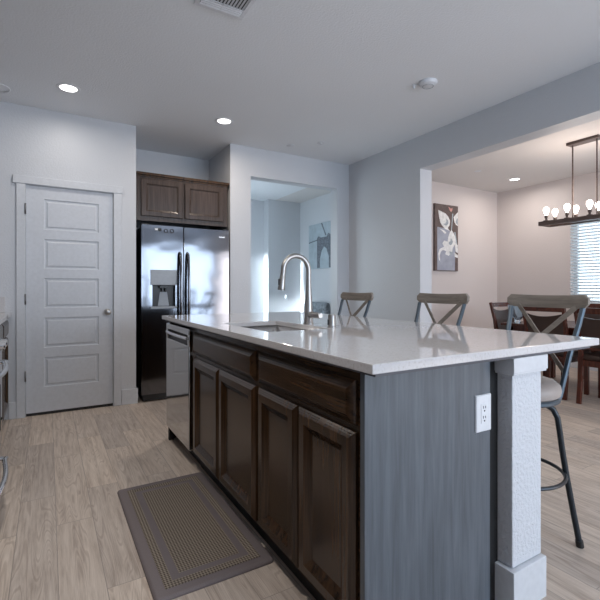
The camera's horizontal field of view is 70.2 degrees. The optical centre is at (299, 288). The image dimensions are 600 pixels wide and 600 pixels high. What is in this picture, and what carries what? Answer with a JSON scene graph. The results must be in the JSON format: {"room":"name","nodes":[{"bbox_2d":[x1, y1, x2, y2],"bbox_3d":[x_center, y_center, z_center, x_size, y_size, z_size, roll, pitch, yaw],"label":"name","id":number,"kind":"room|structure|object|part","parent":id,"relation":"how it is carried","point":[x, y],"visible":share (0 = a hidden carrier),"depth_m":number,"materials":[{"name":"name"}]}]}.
{"room":"kitchen","nodes":[
{"label":"kitchen","id":0,"kind":"room"},
{"bbox_2d":[136,148,224,229],"bbox_3d":[-1.423,-0.240,4.866,1.205,2.720,0.672,0,0,-31],"label":"wall","id":1,"kind":"structure","parent":0,"point":[213,169],"depth_m":5.07,"materials":[{"name":"paint"}]},
{"bbox_2d":[136,171,228,229],"bbox_3d":[-1.372,-0.923,4.750,0.966,0.481,0.713,0,0,-31],"label":"upper cabinet","id":2,"kind":"object","parent":1,"relation":"attached to","point":[161,199],"visible":0.88,"depth_m":4.43,"materials":[{"name":"brown wood"}]},
{"bbox_3d":[-1.397,-0.915,4.334,0.417,0.374,0.019,0,0,-31],"label":"cabinet door","id":3,"kind":"part","parent":2,"relation":"part of","materials":[{"name":"brown wood"}]},
{"bbox_3d":[-1.277,-1.142,4.589,0.966,0.044,0.338,0,0,-31],"label":"crown moulding","id":4,"kind":"part","parent":2,"relation":"part of","materials":[{"name":"brown wood"}]},
{"bbox_3d":[-1.019,-0.915,4.557,0.423,0.374,0.019,0,0,-31],"label":"cabinet door","id":5,"kind":"part","parent":2,"relation":"part of","materials":[{"name":"brown wood"}]},
{"bbox_2d":[0,101,496,419],"bbox_3d":[-0.023,-0.240,5.548,7.600,2.720,0.720,0,0,-31],"label":"wall","id":6,"kind":"structure","parent":0,"point":[34,142],"depth_m":4.70,"materials":[{"name":"paint"}]},
{"bbox_2d":[9,402,15,419],"bbox_3d":[-2.474,1.046,3.675,0.054,0.147,0.015,0,0,-31],"label":"baseboard","id":7,"kind":"structure","parent":6,"relation":"attached to","point":[12,405],"depth_m":3.67,"materials":[{"name":"paint"}]},
{"bbox_2d":[13,174,122,418],"bbox_3d":[-2.121,0.068,3.948,0.884,2.105,0.143,0,0,-31],"label":"door frame","id":8,"kind":"structure","parent":6,"relation":"attached to","point":[21,181],"depth_m":3.74,"materials":[{"name":"paint"}]},
{"bbox_2d":[25,185,112,415],"bbox_3d":[-2.091,0.103,3.901,0.714,2.028,0.107,0,0,-31],"label":"door","id":9,"kind":"structure","parent":6,"relation":"in","point":[69,294],"depth_m":3.91,"materials":[{"name":"paint"}]},
{"bbox_3d":[-1.818,0.217,4.040,0.062,0.062,0.069,0,0,-31],"label":"knob","id":10,"kind":"part","parent":9,"relation":"part of","materials":[{"name":"silver metal"}]},
{"bbox_2d":[122,387,137,404],"bbox_3d":[-1.840,1.046,4.467,0.148,0.147,0.735,0,0,-31],"label":"baseboard","id":11,"kind":"structure","parent":6,"relation":"attached to","point":[129,396],"depth_m":4.15,"materials":[{"name":"paint"}]},
{"bbox_2d":[433,203,457,270],"bbox_3d":[2.208,-0.772,6.461,0.510,1.000,0.035,0,0,-31],"label":"painting","id":12,"kind":"object","parent":6,"relation":"attached to","point":[445,217],"visible":1,"depth_m":6.43,"materials":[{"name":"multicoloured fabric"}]},
{"bbox_2d":[251,199,299,312],"bbox_3d":[-1.033,-0.240,7.495,2.240,2.720,0.280,0,0,-31],"label":"wall","id":13,"kind":"structure","parent":0,"point":[275,224],"depth_m":7.72,"materials":[{"name":"paint"}]},
{"bbox_2d":[0,0,599,202],"bbox_3d":[1.319,-1.640,3.275,7.600,0.080,10.300,0,0,-31],"label":"ceiling","id":14,"kind":"structure","parent":0,"point":[341,74],"depth_m":3.13,"materials":[{"name":"paint"}]},
{"bbox_2d":[0,83,10,92],"bbox_3d":[-2.399,-1.597,3.380,0.184,0.007,0.184,0,0,-31],"label":"ceiling speaker","id":15,"kind":"object","parent":14,"relation":"attached to","point":[3,88],"visible":1,"depth_m":3.41,"materials":[{"name":"paint"}]},
{"bbox_2d":[56,83,80,92],"bbox_3d":[-1.843,-1.597,3.399,0.172,0.005,0.172,0,0,-31],"label":"recessed light","id":16,"kind":"object","parent":14,"relation":"in","point":[66,87],"visible":1,"depth_m":3.39,"materials":[{"name":"white plastic"}]},
{"bbox_2d":[215,117,232,124],"bbox_3d":[-0.724,-1.597,4.067,0.172,0.005,0.172,0,0,-31],"label":"recessed light","id":17,"kind":"object","parent":14,"relation":"in","point":[222,120],"visible":1,"depth_m":4.07,"materials":[{"name":"white plastic"}]},
{"bbox_2d":[193,0,255,20],"bbox_3d":[-0.394,-1.594,2.331,0.290,0.012,0.305,0,0,-31],"label":"ceiling vent","id":18,"kind":"object","parent":14,"relation":"in","point":[237,9],"visible":1,"depth_m":2.41,"materials":[{"name":"white plastic"}]},
{"bbox_2d":[419,78,436,88],"bbox_3d":[0.989,-1.582,3.301,0.140,0.037,0.140,0,0,-31],"label":"smoke detector","id":19,"kind":"object","parent":14,"relation":"attached to","point":[427,83],"visible":1,"depth_m":3.27,"materials":[{"name":"white plastic"}]},
{"bbox_2d":[508,178,520,180],"bbox_3d":[3.129,-1.597,6.228,0.172,0.005,0.172,0,0,-31],"label":"recessed light","id":20,"kind":"object","parent":14,"relation":"in","point":[511,179],"visible":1,"depth_m":6.23,"materials":[{"name":"white plastic"}]},
{"bbox_2d":[538,134,599,226],"bbox_3d":[3.046,-1.161,4.579,0.242,0.878,0.860,0,0,-31],"label":"chandelier","id":21,"kind":"object","parent":14,"relation":"hanging from","point":[576,219],"visible":1,"depth_m":4.62,"materials":[{"name":"brown metal"}]},
{"bbox_2d":[543,207,548,220],"bbox_3d":[2.789,-0.849,4.836,0.062,0.161,0.062,0,0,-31],"label":"bulb","id":22,"kind":"object","parent":21,"relation":"attached to","point":[546,210],"depth_m":4.82,"materials":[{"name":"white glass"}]},
{"bbox_2d":[552,208,557,219],"bbox_3d":[2.944,-0.849,4.928,0.062,0.161,0.062,0,0,-31],"label":"bulb","id":23,"kind":"object","parent":21,"relation":"attached to","point":[555,211],"depth_m":4.91,"materials":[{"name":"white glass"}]},
{"bbox_2d":[564,203,569,217],"bbox_3d":[2.904,-0.849,4.642,0.062,0.161,0.062,0,0,-31],"label":"bulb","id":24,"kind":"object","parent":21,"relation":"attached to","point":[567,206],"depth_m":4.62,"materials":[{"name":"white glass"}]},
{"bbox_3d":[3.046,-0.745,4.579,0.230,0.046,0.860,0,0,-31],"label":"frame","id":25,"kind":"part","parent":21,"relation":"part of","materials":[{"name":"brown metal"}]},
{"bbox_3d":[2.987,-1.157,4.678,0.014,0.825,0.015,0,0,-31],"label":"rod","id":26,"kind":"part","parent":21,"relation":"part of","materials":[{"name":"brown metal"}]},
{"bbox_2d":[573,205,578,216],"bbox_3d":[3.058,-0.849,4.734,0.062,0.161,0.062,0,0,-31],"label":"bulb","id":27,"kind":"object","parent":21,"relation":"attached to","point":[575,208],"depth_m":4.72,"materials":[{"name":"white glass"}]},
{"bbox_2d":[586,200,592,214],"bbox_3d":[3.018,-0.849,4.448,0.062,0.161,0.062,0,0,-31],"label":"bulb","id":28,"kind":"object","parent":21,"relation":"attached to","point":[589,203],"depth_m":4.43,"materials":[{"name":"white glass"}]},
{"bbox_3d":[3.109,-1.157,4.471,0.014,0.825,0.015,0,0,-31],"label":"rod","id":29,"kind":"part","parent":21,"relation":"part of","materials":[{"name":"brown metal"}]},
{"bbox_2d":[0,365,599,599],"bbox_3d":[1.319,1.150,3.275,7.600,0.060,10.300,0,0,-31],"label":"floor","id":30,"kind":"structure","parent":0,"point":[65,534],"depth_m":2.21,"materials":[{"name":"brown wood"}]},
{"bbox_2d":[0,320,8,423],"bbox_3d":[-2.396,0.678,2.799,0.708,0.884,1.567,0,0,-31],"label":"base cabinet","id":31,"kind":"object","parent":30,"relation":"on","point":[4,327],"visible":0.63,"depth_m":3.42,"materials":[{"name":"brown wood"}]},
{"bbox_3d":[-2.104,0.327,2.979,0.024,0.137,0.500,0,0,-31],"label":"drawer","id":32,"kind":"part","parent":31,"relation":"part of","materials":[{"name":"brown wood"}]},
{"bbox_3d":[-2.106,0.710,2.978,0.021,0.604,0.500,0,0,-31],"label":"cabinet door","id":33,"kind":"part","parent":31,"relation":"part of","materials":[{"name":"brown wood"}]},
{"bbox_3d":[-2.366,0.327,3.422,0.024,0.137,0.500,0,0,-31],"label":"drawer","id":34,"kind":"part","parent":31,"relation":"part of","materials":[{"name":"brown wood"}]},
{"bbox_3d":[-2.367,0.710,3.422,0.021,0.604,0.500,0,0,-31],"label":"cabinet door","id":35,"kind":"part","parent":31,"relation":"part of","materials":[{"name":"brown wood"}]},
{"bbox_2d":[0,297,11,324],"bbox_3d":[-2.393,0.150,2.808,0.730,0.170,1.589,0,0,-31],"label":"countertop","id":36,"kind":"structure","parent":31,"relation":"on","point":[4,316],"depth_m":3.62,"materials":[{"name":"white stone"}]},
{"bbox_2d":[0,339,8,496],"bbox_3d":[-1.740,0.642,1.824,0.817,0.895,0.760,0,0,-31],"label":"range","id":37,"kind":"object","parent":30,"relation":"on","point":[3,342],"visible":1,"depth_m":2.19,"materials":[{"name":"silver metal"}]},
{"bbox_3d":[-1.447,0.948,1.996,0.027,0.225,0.750,0,0,-31],"label":"warming drawer","id":38,"kind":"part","parent":37,"relation":"part of","materials":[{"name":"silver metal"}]},
{"bbox_3d":[-1.446,0.575,1.997,0.030,0.490,0.750,0,0,-31],"label":"oven door","id":39,"kind":"part","parent":37,"relation":"part of","materials":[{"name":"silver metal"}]},
{"bbox_3d":[-1.498,0.285,2.135,0.040,0.052,0.052,0,0,-31],"label":"knob","id":40,"kind":"part","parent":37,"relation":"part of","materials":[{"name":"silver metal"}]},
{"bbox_3d":[-1.569,0.285,2.256,0.040,0.052,0.052,0,0,-31],"label":"knob","id":41,"kind":"part","parent":37,"relation":"part of","materials":[{"name":"silver metal"}]},
{"bbox_3d":[-1.410,0.895,2.013,0.056,0.024,0.602,0,0,-31],"label":"handle","id":42,"kind":"part","parent":37,"relation":"part of","materials":[{"name":"silver metal"}]},
{"bbox_3d":[-1.410,0.385,2.013,0.056,0.024,0.602,0,0,-31],"label":"handle","id":43,"kind":"part","parent":37,"relation":"part of","materials":[{"name":"silver metal"}]},
{"bbox_2d":[136,223,228,400],"bbox_3d":[-1.323,0.234,4.692,0.912,1.772,0.774,0,0,-31],"label":"refrigerator","id":44,"kind":"object","parent":30,"relation":"on","point":[185,271],"visible":0.72,"depth_m":4.35,"materials":[{"name":"silver metal"}]},
{"bbox_3d":[-1.394,0.204,4.318,0.409,1.682,0.055,0,0,-31],"label":"freezer door","id":45,"kind":"part","parent":44,"relation":"part of","materials":[{"name":"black metal"}]},
{"bbox_3d":[-1.369,-0.116,4.297,0.259,0.152,0.008,0,0,-31],"label":"control panel","id":46,"kind":"part","parent":44,"relation":"part of","materials":[{"name":"grey plastic"}]},
{"bbox_3d":[-1.218,0.060,4.352,0.027,0.884,0.081,0,0,-31],"label":"handle","id":47,"kind":"part","parent":44,"relation":"part of","materials":[{"name":"black metal"}]},
{"bbox_3d":[-1.149,0.060,4.393,0.027,0.884,0.081,0,0,-31],"label":"handle","id":48,"kind":"part","parent":44,"relation":"part of","materials":[{"name":"black metal"}]},
{"bbox_3d":[-0.998,0.204,4.552,0.495,1.682,0.055,0,0,-31],"label":"door","id":49,"kind":"part","parent":44,"relation":"part of","materials":[{"name":"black metal"}]},
{"bbox_2d":[165,323,200,464],"bbox_3d":[-0.622,0.685,3.059,0.571,0.870,0.590,0,0,-31],"label":"dishwasher","id":50,"kind":"object","parent":30,"relation":"on","point":[179,338],"visible":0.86,"depth_m":2.86,"materials":[{"name":"silver metal"}]},
{"bbox_3d":[-0.853,0.314,2.922,0.034,0.021,0.532,0,0,-31],"label":"handle","id":51,"kind":"part","parent":50,"relation":"part of","materials":[{"name":"metal"}]},
{"bbox_3d":[-0.830,0.633,2.936,0.038,0.763,0.590,0,0,-31],"label":"panel","id":52,"kind":"part","parent":50,"relation":"part of","materials":[{"name":"silver metal"}]},
{"bbox_2d":[117,472,273,599],"bbox_3d":[-0.555,1.113,2.053,0.476,0.015,0.980,0,0,-31],"label":"kitchen mat","id":53,"kind":"object","parent":30,"relation":"on","point":[187,538],"visible":1,"depth_m":1.91,"materials":[{"name":"grey fabric"}]},
{"bbox_2d":[193,329,268,544],"bbox_3d":[-0.193,0.679,2.391,0.572,0.881,0.955,0,0,-31],"label":"base cabinet","id":54,"kind":"object","parent":30,"relation":"on","point":[225,369],"visible":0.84,"depth_m":2.14,"materials":[{"name":"brown wood"}]},
{"bbox_3d":[-0.542,0.718,2.446,0.021,0.589,0.445,0,0,-31],"label":"cabinet door","id":55,"kind":"part","parent":54,"relation":"part of","materials":[{"name":"brown wood"}]},
{"bbox_3d":[-0.426,0.335,2.248,0.024,0.134,0.905,0,0,-31],"label":"drawer","id":56,"kind":"part","parent":54,"relation":"part of","materials":[{"name":"brown wood"}]},
{"bbox_3d":[-0.309,0.718,2.052,0.021,0.589,0.448,0,0,-31],"label":"cabinet door","id":57,"kind":"part","parent":54,"relation":"part of","materials":[{"name":"brown wood"}]},
{"bbox_2d":[162,311,598,376],"bbox_3d":[0.088,0.219,2.479,1.192,0.038,2.429,0,0,-31],"label":"countertop","id":58,"kind":"structure","parent":54,"relation":"on","point":[374,347],"depth_m":1.69,"materials":[{"name":"white stone"}]},
{"bbox_2d":[245,325,303,331],"bbox_3d":[-0.148,0.324,2.339,0.401,0.192,0.658,0,0,-31],"label":"sink","id":59,"kind":"object","parent":58,"relation":"in","point":[270,328],"visible":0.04,"depth_m":2.65,"materials":[{"name":"metal"}]},
{"bbox_2d":[278,253,322,323],"bbox_3d":[-0.002,-0.001,2.372,0.227,0.402,0.142,0,0,-31],"label":"faucet","id":60,"kind":"object","parent":58,"relation":"on","point":[309,314],"visible":1,"depth_m":2.42,"materials":[{"name":"silver metal"}]},
{"bbox_3d":[0.072,0.148,2.415,0.038,0.038,0.142,0,0,-35],"label":"lever handle","id":61,"kind":"part","parent":60,"relation":"part of","materials":[{"name":"silver metal"}]},
{"bbox_2d":[327,314,335,326],"bbox_3d":[0.166,0.167,2.246,0.048,0.067,0.048,0,0,-31],"label":"air gap","id":62,"kind":"object","parent":58,"relation":"on","point":[331,322],"visible":0.98,"depth_m":2.23,"materials":[{"name":"silver metal"}]},
{"bbox_2d":[304,302,329,313],"bbox_3d":[0.059,0.667,7.002,0.620,0.905,0.800,0,0,-31],"label":"armchair","id":63,"kind":"object","parent":30,"relation":"on","point":[320,307],"visible":0.06,"depth_m":6.89,"materials":[{"name":"grey fabric"}]},
{"bbox_2d":[337,292,373,316],"bbox_3d":[0.249,0.574,3.207,0.514,1.097,0.426,0,0,-31],"label":"bar stool","id":64,"kind":"object","parent":30,"relation":"on","point":[367,297],"visible":0.16,"depth_m":3.30,"materials":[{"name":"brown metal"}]},
{"bbox_3d":[0.292,0.287,3.412,0.166,0.406,0.024,0,0,-44],"label":"post","id":65,"kind":"part","parent":64,"relation":"part of","materials":[{"name":"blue metal"}]},
{"bbox_3d":[0.449,0.058,3.325,0.048,0.065,0.388,0,0,-31],"label":"rail","id":66,"kind":"part","parent":64,"relation":"part of","materials":[{"name":"grey wood"}]},
{"bbox_3d":[0.449,0.287,3.145,0.166,0.406,0.024,0,0,-17],"label":"post","id":67,"kind":"part","parent":64,"relation":"part of","materials":[{"name":"blue metal"}]},
{"bbox_2d":[258,346,489,599],"bbox_3d":[0.237,0.679,1.663,0.572,0.881,0.735,0,0,-31],"label":"base cabinet","id":68,"kind":"object","parent":30,"relation":"on","point":[309,410],"depth_m":1.37,"materials":[{"name":"brown wood"}]},
{"bbox_3d":[-0.095,0.718,1.688,0.021,0.589,0.327,0,0,-31],"label":"cabinet door","id":69,"kind":"part","parent":68,"relation":"part of","materials":[{"name":"brown wood"}]},
{"bbox_3d":[-0.009,0.335,1.541,0.024,0.134,0.667,0,0,-31],"label":"drawer","id":70,"kind":"part","parent":68,"relation":"part of","materials":[{"name":"brown wood"}]},
{"bbox_3d":[0.078,0.718,1.395,0.021,0.589,0.328,0,0,-31],"label":"cabinet door","id":71,"kind":"part","parent":68,"relation":"part of","materials":[{"name":"brown wood"}]},
{"bbox_3d":[0.417,0.679,1.354,0.557,0.881,0.020,0,0,-31],"label":"end panel","id":72,"kind":"part","parent":68,"relation":"part of","materials":[{"name":"grey wood"}]},
{"bbox_2d":[475,393,490,432],"bbox_3d":[0.629,0.425,1.462,0.080,0.126,0.008,0,0,-31],"label":"wall outlet","id":73,"kind":"object","parent":68,"relation":"attached to","point":[482,402],"visible":1,"depth_m":1.46,"materials":[{"name":"white plastic"}]},
{"bbox_2d":[481,403,486,423],"bbox_3d":[0.630,0.425,1.460,0.033,0.068,0.002,0,0,-31],"label":"receptacle","id":74,"kind":"object","parent":73,"relation":"attached to","point":[483,405],"depth_m":1.46,"materials":[{"name":"white plastic"}]},
{"bbox_2d":[414,293,469,325],"bbox_3d":[0.673,0.574,2.487,0.514,1.097,0.426,0,0,-31],"label":"bar stool","id":75,"kind":"object","parent":30,"relation":"on","point":[458,299],"visible":0.21,"depth_m":2.58,"materials":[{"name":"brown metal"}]},
{"bbox_3d":[0.717,0.287,2.693,0.166,0.406,0.024,0,0,-44],"label":"post","id":76,"kind":"part","parent":75,"relation":"part of","materials":[{"name":"blue metal"}]},
{"bbox_3d":[0.874,0.058,2.606,0.048,0.065,0.388,0,0,-31],"label":"rail","id":77,"kind":"part","parent":75,"relation":"part of","materials":[{"name":"grey wood"}]},
{"bbox_3d":[0.874,0.287,2.426,0.166,0.406,0.024,0,0,-17],"label":"post","id":78,"kind":"part","parent":75,"relation":"part of","materials":[{"name":"blue metal"}]},
{"bbox_2d":[489,302,545,376],"bbox_3d":[2.788,0.647,5.467,0.456,0.950,0.551,0,0,-31],"label":"dining chair","id":79,"kind":"object","parent":30,"relation":"on","point":[498,316],"visible":0.2,"depth_m":5.59,"materials":[{"name":"brown leather"}]},
{"bbox_3d":[2.514,0.647,5.532,0.049,0.950,0.118,0,0,-31],"label":"leg","id":80,"kind":"part","parent":79,"relation":"part of","materials":[{"name":"brown wood"}]},
{"bbox_3d":[2.664,0.207,5.677,0.400,0.055,0.062,0,0,-31],"label":"rail","id":81,"kind":"part","parent":79,"relation":"part of","materials":[{"name":"brown wood"}]},
{"bbox_3d":[2.691,0.407,5.631,0.380,0.305,0.127,0,0,-31],"label":"panel","id":82,"kind":"part","parent":79,"relation":"part of","materials":[{"name":"brown leather"}]},
{"bbox_2d":[495,354,547,599],"bbox_3d":[0.768,0.679,1.591,0.204,0.882,0.196,0,0,-31],"label":"support column","id":83,"kind":"structure","parent":30,"relation":"on","point":[520,567],"depth_m":1.51,"materials":[{"name":"paint"}]},
{"bbox_2d":[490,361,497,599],"bbox_3d":[0.680,0.679,1.516,0.056,0.881,0.008,0,0,-31],"label":"trim strip","id":84,"kind":"object","parent":83,"relation":"attached to","point":[493,376],"visible":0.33,"depth_m":1.51,"materials":[{"name":"wood"}]},
{"bbox_2d":[501,321,574,377],"bbox_3d":[3.187,0.757,4.633,1.000,0.725,1.540,0,0,-31],"label":"dining table","id":85,"kind":"object","parent":30,"relation":"on","point":[571,324],"visible":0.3,"depth_m":4.93,"materials":[{"name":"brown wood"}]},
{"bbox_2d":[507,305,522,322],"bbox_3d":[2.559,0.292,5.029,0.210,0.205,0.210,0,0,-31],"label":"glass bowl","id":86,"kind":"object","parent":85,"relation":"on","point":[517,314],"visible":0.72,"depth_m":4.97,"materials":[{"name":"clear glass"}]},
{"bbox_3d":[3.193,0.772,5.420,0.070,0.695,0.070,0,0,-31],"label":"leg","id":87,"kind":"part","parent":85,"relation":"part of","materials":[{"name":"brown wood"}]},
{"bbox_2d":[506,294,589,548],"bbox_3d":[0.993,0.574,1.945,0.514,1.097,0.426,0,0,-31],"label":"bar stool","id":88,"kind":"object","parent":30,"relation":"on","point":[552,392],"visible":0.43,"depth_m":1.88,"materials":[{"name":"black metal"}]},
{"bbox_3d":[1.037,0.287,2.150,0.166,0.406,0.024,0,0,-44],"label":"post","id":89,"kind":"part","parent":88,"relation":"part of","materials":[{"name":"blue metal"}]},
{"bbox_3d":[1.194,0.058,2.063,0.048,0.065,0.388,0,0,-31],"label":"rail","id":90,"kind":"part","parent":88,"relation":"part of","materials":[{"name":"grey wood"}]},
{"bbox_2d":[541,376,561,401],"bbox_3d":[0.955,0.426,1.923,0.384,0.076,0.384,0,0,-31],"label":"seat cushion","id":91,"kind":"object","parent":88,"relation":"on","point":[551,391],"depth_m":1.77,"materials":[{"name":"beige fabric"}]},
{"bbox_3d":[1.105,0.800,1.884,0.251,0.621,0.025,0,0,14],"label":"leg","id":92,"kind":"part","parent":88,"relation":"part of","materials":[{"name":"black metal"}]},
{"bbox_3d":[1.194,0.287,1.884,0.166,0.406,0.024,0,0,-17],"label":"post","id":93,"kind":"part","parent":88,"relation":"part of","materials":[{"name":"blue metal"}]},
{"bbox_2d":[522,307,590,399],"bbox_3d":[2.736,0.647,4.581,0.551,0.950,0.456,0,0,-31],"label":"dining chair","id":94,"kind":"object","parent":30,"relation":"on","point":[541,322],"visible":0.34,"depth_m":4.43,"materials":[{"name":"brown wood"}]},
{"bbox_3d":[2.464,0.647,4.657,0.118,0.950,0.049,0,0,-31],"label":"leg","id":95,"kind":"part","parent":94,"relation":"part of","materials":[{"name":"brown wood"}]},
{"bbox_3d":[2.525,0.207,4.457,0.062,0.055,0.400,0,0,-31],"label":"rail","id":96,"kind":"part","parent":94,"relation":"part of","materials":[{"name":"brown wood"}]},
{"bbox_3d":[2.571,0.407,4.484,0.127,0.305,0.380,0,0,-31],"label":"panel","id":97,"kind":"part","parent":94,"relation":"part of","materials":[{"name":"brown leather"}]},
{"bbox_3d":[2.837,0.905,4.873,0.040,0.430,0.040,0,0,-31],"label":"leg","id":98,"kind":"part","parent":94,"relation":"part of","materials":[{"name":"brown wood"}]},
{"bbox_3d":[2.773,0.720,4.603,0.415,0.060,0.430,0,0,-31],"label":"seat frame","id":99,"kind":"part","parent":94,"relation":"part of","materials":[{"name":"brown wood"}]},
{"bbox_3d":[2.671,0.647,4.307,0.118,0.950,0.049,0,0,-31],"label":"leg","id":100,"kind":"part","parent":94,"relation":"part of","materials":[{"name":"brown wood"}]},
{"bbox_3d":[2.788,0.666,4.612,0.430,0.048,0.450,0,0,-31],"label":"seat","id":101,"kind":"part","parent":94,"relation":"part of","materials":[{"name":"brown leather"}]},
{"bbox_3d":[3.040,0.905,4.529,0.040,0.430,0.040,0,0,-31],"label":"leg","id":102,"kind":"part","parent":94,"relation":"part of","materials":[{"name":"brown wood"}]},
{"bbox_2d":[561,303,599,375],"bbox_3d":[3.458,0.647,5.060,0.551,0.950,0.456,0,0,-31],"label":"dining chair","id":103,"kind":"object","parent":30,"relation":"on","point":[592,316],"visible":0.02,"depth_m":5.24,"materials":[{"name":"brown wood"}]},
{"bbox_3d":[3.623,0.407,5.157,0.127,0.305,0.380,0,0,-31],"label":"panel","id":104,"kind":"part","parent":103,"relation":"part of","materials":[{"name":"brown leather"}]},
{"bbox_3d":[3.669,0.207,5.185,0.062,0.055,0.400,0,0,-31],"label":"rail","id":105,"kind":"part","parent":103,"relation":"part of","materials":[{"name":"brown wood"}]},
{"bbox_2d":[574,308,599,403],"bbox_3d":[2.989,0.647,4.093,0.551,0.950,0.456,0,0,-31],"label":"dining chair","id":106,"kind":"object","parent":30,"relation":"on","point":[590,327],"visible":0.79,"depth_m":4.12,"materials":[{"name":"brown wood"}]},
{"bbox_3d":[2.718,0.647,4.168,0.118,0.950,0.049,0,0,-31],"label":"leg","id":107,"kind":"part","parent":106,"relation":"part of","materials":[{"name":"brown wood"}]},
{"bbox_3d":[2.779,0.207,3.968,0.062,0.055,0.400,0,0,-31],"label":"rail","id":108,"kind":"part","parent":106,"relation":"part of","materials":[{"name":"brown wood"}]},
{"bbox_3d":[2.825,0.407,3.995,0.127,0.305,0.380,0,0,-31],"label":"panel","id":109,"kind":"part","parent":106,"relation":"part of","materials":[{"name":"brown leather"}]},
{"bbox_3d":[3.026,0.720,4.114,0.415,0.060,0.430,0,0,-31],"label":"seat frame","id":110,"kind":"part","parent":106,"relation":"part of","materials":[{"name":"brown wood"}]},
{"bbox_3d":[3.041,0.666,4.123,0.430,0.048,0.450,0,0,-31],"label":"seat","id":111,"kind":"part","parent":106,"relation":"part of","materials":[{"name":"brown leather"}]},
{"bbox_3d":[2.857,0.572,4.014,0.055,0.027,0.390,0,0,-31],"label":"rail","id":112,"kind":"part","parent":106,"relation":"part of","materials":[{"name":"brown wood"}]},
{"bbox_3d":[3.090,0.905,4.385,0.040,0.430,0.040,0,0,-31],"label":"leg","id":113,"kind":"part","parent":106,"relation":"part of","materials":[{"name":"brown wood"}]},
{"bbox_2d":[300,193,330,313],"bbox_3d":[0.574,-0.240,7.074,0.100,2.720,2.440,0,0,-31],"label":"wall","id":114,"kind":"structure","parent":0,"point":[317,210],"depth_m":7.52,"materials":[{"name":"paint"}]},
{"bbox_2d":[309,221,330,268],"bbox_3d":[0.368,-0.739,7.298,0.025,0.778,0.795,0,0,-31],"label":"picture","id":115,"kind":"object","parent":114,"relation":"attached to","point":[319,234],"visible":0.7,"depth_m":7.30,"materials":[{"name":"grey fabric"}]},
{"bbox_2d":[349,62,599,322],"bbox_3d":[2.557,-0.240,2.425,0.170,2.720,7.578,0,0,-31],"label":"wall","id":116,"kind":"structure","parent":0,"point":[390,190],"depth_m":4.54,"materials":[{"name":"paint"}]},
{"bbox_2d":[497,171,599,320],"bbox_3d":[5.248,-0.240,3.945,0.150,2.720,7.460,0,0,-31],"label":"wall","id":117,"kind":"structure","parent":0,"point":[532,259],"depth_m":6.53,"materials":[{"name":"paint"}]},
{"bbox_2d":[570,362,597,370],"bbox_3d":[5.177,1.046,3.903,0.015,0.147,7.460,0,0,-31],"label":"baseboard","id":118,"kind":"structure","parent":117,"relation":"attached to","point":[573,364],"depth_m":6.04,"materials":[{"name":"paint"}]},
{"bbox_2d":[573,223,599,302],"bbox_3d":[4.386,-0.365,5.347,0.150,1.210,1.910,0,0,-31],"label":"window","id":119,"kind":"structure","parent":117,"relation":"in","point":[595,223],"depth_m":6.03,"materials":[{"name":"glass"}]},
{"bbox_2d":[570,221,599,303],"bbox_3d":[4.336,-0.382,5.317,0.046,1.173,1.840,0,0,-31],"label":"window blind","id":120,"kind":"object","parent":119,"relation":"attached to","point":[595,225],"visible":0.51,"depth_m":5.92,"materials":[{"name":"white plastic"}]}
]}

